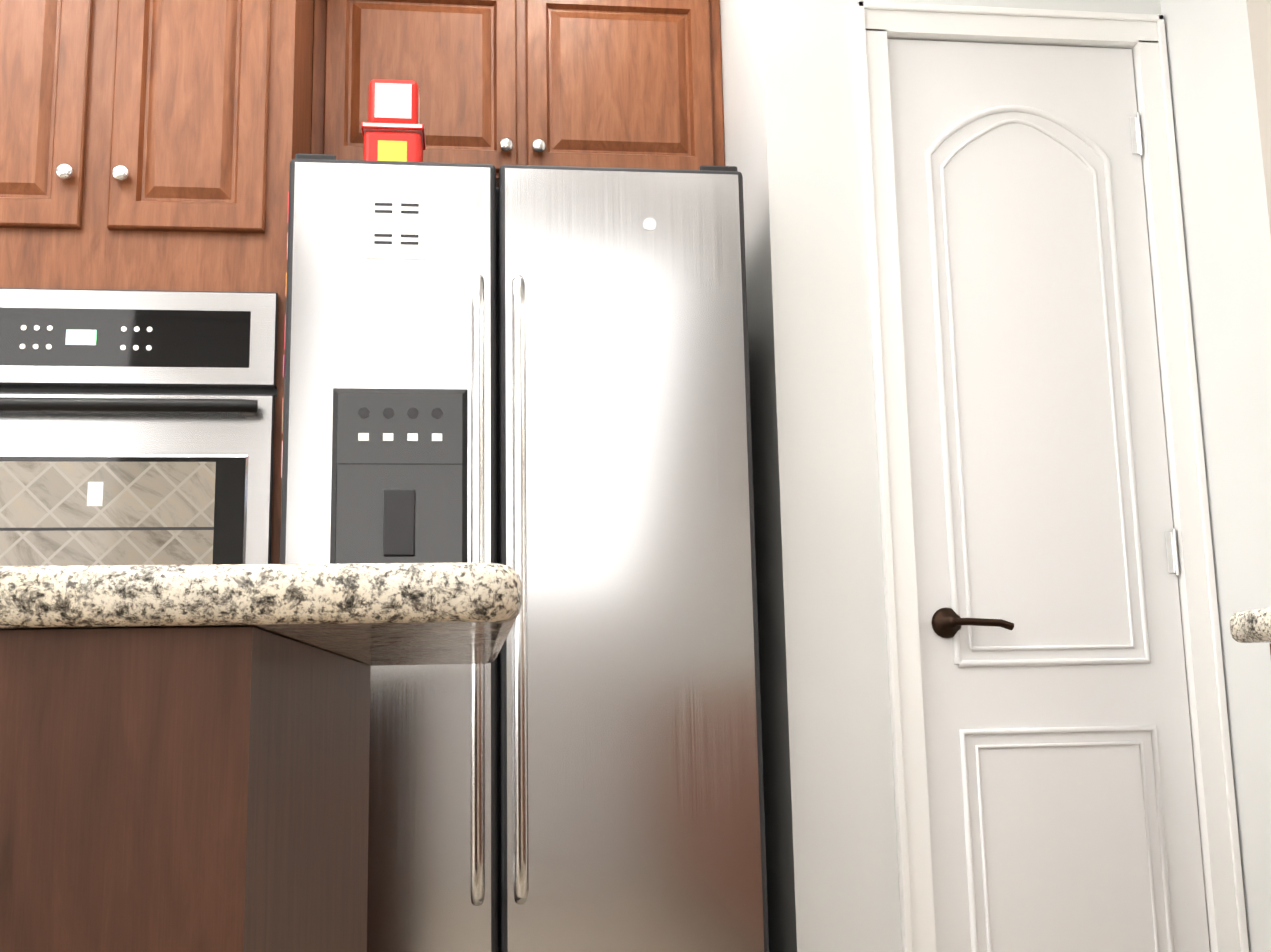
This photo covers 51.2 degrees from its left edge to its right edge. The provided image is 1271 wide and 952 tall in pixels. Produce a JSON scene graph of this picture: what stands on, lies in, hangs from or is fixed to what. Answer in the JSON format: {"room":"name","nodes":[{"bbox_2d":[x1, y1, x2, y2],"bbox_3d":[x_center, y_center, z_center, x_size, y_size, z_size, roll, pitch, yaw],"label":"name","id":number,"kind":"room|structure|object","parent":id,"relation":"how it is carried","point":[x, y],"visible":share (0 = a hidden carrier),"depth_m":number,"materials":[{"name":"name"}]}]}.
{"room":"kitchen","nodes":[
{"label":"kitchen","id":0,"kind":"room"},
{"bbox_2d":[720,0,856,951],"bbox_3d":[0.281,-0.129,2.883,0.109,2.878,0.689,0,-10,-7],"label":"wall","id":1,"kind":"structure","parent":0,"point":[772,144],"depth_m":2.55,"materials":[{"name":"white paint"}]},
{"bbox_2d":[814,0,1134,951],"bbox_3d":[0.710,-0.178,2.643,0.684,2.878,0.100,0,-10,-7],"label":"wall","id":2,"kind":"structure","parent":0,"point":[873,827],"depth_m":2.53,"materials":[{"name":"white paint"}]},
{"bbox_2d":[887,39,1209,951],"bbox_3d":[0.792,0.166,2.549,0.531,2.144,0.084,0,-10,-7],"label":"pantry door","id":3,"kind":"structure","parent":2,"relation":"in","point":[1063,813],"depth_m":2.57,"materials":[{"name":"white wood"}]},
{"bbox_2d":[855,1,1248,951],"bbox_3d":[0.787,0.145,2.582,0.654,2.218,0.110,0,-10,-7],"label":"door frame","id":4,"kind":"structure","parent":2,"relation":"attached to","point":[1143,37],"depth_m":2.58,"materials":[{"name":"white wood"}]},
{"bbox_2d":[1134,0,1160,14],"bbox_3d":[1.079,-0.178,2.687,0.059,2.878,0.100,0,-10,-7],"label":"wall","id":5,"kind":"structure","parent":0,"point":[1147,6],"depth_m":2.77,"materials":[{"name":"white paint"}]},
{"bbox_2d":[1160,0,1270,951],"bbox_3d":[1.158,-0.084,3.260,0.236,2.878,1.813,0,-10,-7],"label":"wall","id":6,"kind":"structure","parent":0,"point":[1219,57],"depth_m":2.50,"materials":[{"name":"white paint"}]},
{"bbox_3d":[-1.231,0.966,0.251,5.266,0.091,5.338,0,-10,-7],"label":"floor","id":7,"kind":"structure","parent":0,"visible":0},
{"bbox_2d":[0,0,313,563],"bbox_3d":[-1.072,0.032,2.729,0.871,2.560,0.613,0,-10,-7],"label":"tall cabinet","id":8,"kind":"object","parent":7,"relation":"on","point":[152,144],"visible":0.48,"depth_m":2.60,"materials":[{"name":"brown wood"}]},
{"bbox_2d":[0,288,278,565],"bbox_3d":[-1.058,0.053,2.694,0.695,0.750,0.591,0,-10,-7],"label":"wall oven","id":9,"kind":"object","parent":8,"relation":"in","point":[137,427],"visible":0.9,"depth_m":2.48,"materials":[{"name":"grey metal"}]},
{"bbox_2d":[0,563,521,951],"bbox_3d":[-0.557,0.580,1.093,0.897,0.922,0.934,0,-10,-7],"label":"kitchen island","id":10,"kind":"object","parent":7,"relation":"on","point":[184,758],"visible":1,"depth_m":0.74,"materials":[{"name":"brown wood"}]},
{"bbox_2d":[280,154,768,951],"bbox_3d":[-0.234,0.368,2.631,0.838,1.833,0.786,0,-10,-7],"label":"refrigerator","id":11,"kind":"object","parent":7,"relation":"on","point":[536,378],"visible":0.98,"depth_m":2.34,"materials":[{"name":"grey metal"}]},
{"bbox_2d":[281,192,288,477],"bbox_3d":[-0.634,-0.246,2.438,0.003,0.528,0.156,0,-10,-7],"label":"magnets","id":12,"kind":"object","parent":11,"relation":"attached to","point":[284,348],"visible":0.17,"depth_m":2.35,"materials":[{"name":"red"}]},
{"bbox_2d":[361,79,425,161],"bbox_3d":[-0.466,-0.647,2.561,0.118,0.222,0.100,0,-10,-7],"label":"sharps container","id":13,"kind":"object","parent":11,"relation":"on","point":[393,129],"visible":0.79,"depth_m":2.52,"materials":[{"name":"red plastic"}]},
{"bbox_2d":[1230,608,1270,654],"bbox_3d":[1.150,0.324,-0.243,0.619,0.922,3.372,0,-10,-7],"label":"countertop","id":14,"kind":"structure","parent":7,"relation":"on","point":[1250,626],"depth_m":1.40,"materials":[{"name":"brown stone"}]},
{"bbox_3d":[-1.579,-0.065,3.054,5.248,2.878,0.109,0,-10,-7],"label":"wall","id":15,"kind":"structure","parent":0,"visible":0},
{"bbox_2d":[311,0,724,186],"bbox_3d":[-0.274,-0.919,3.138,0.930,0.544,0.315,0,-10,-7],"label":"upper cabinet","id":16,"kind":"object","parent":15,"relation":"attached to","point":[610,83],"visible":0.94,"depth_m":3.01,"materials":[{"name":"brown wood"}]}
]}

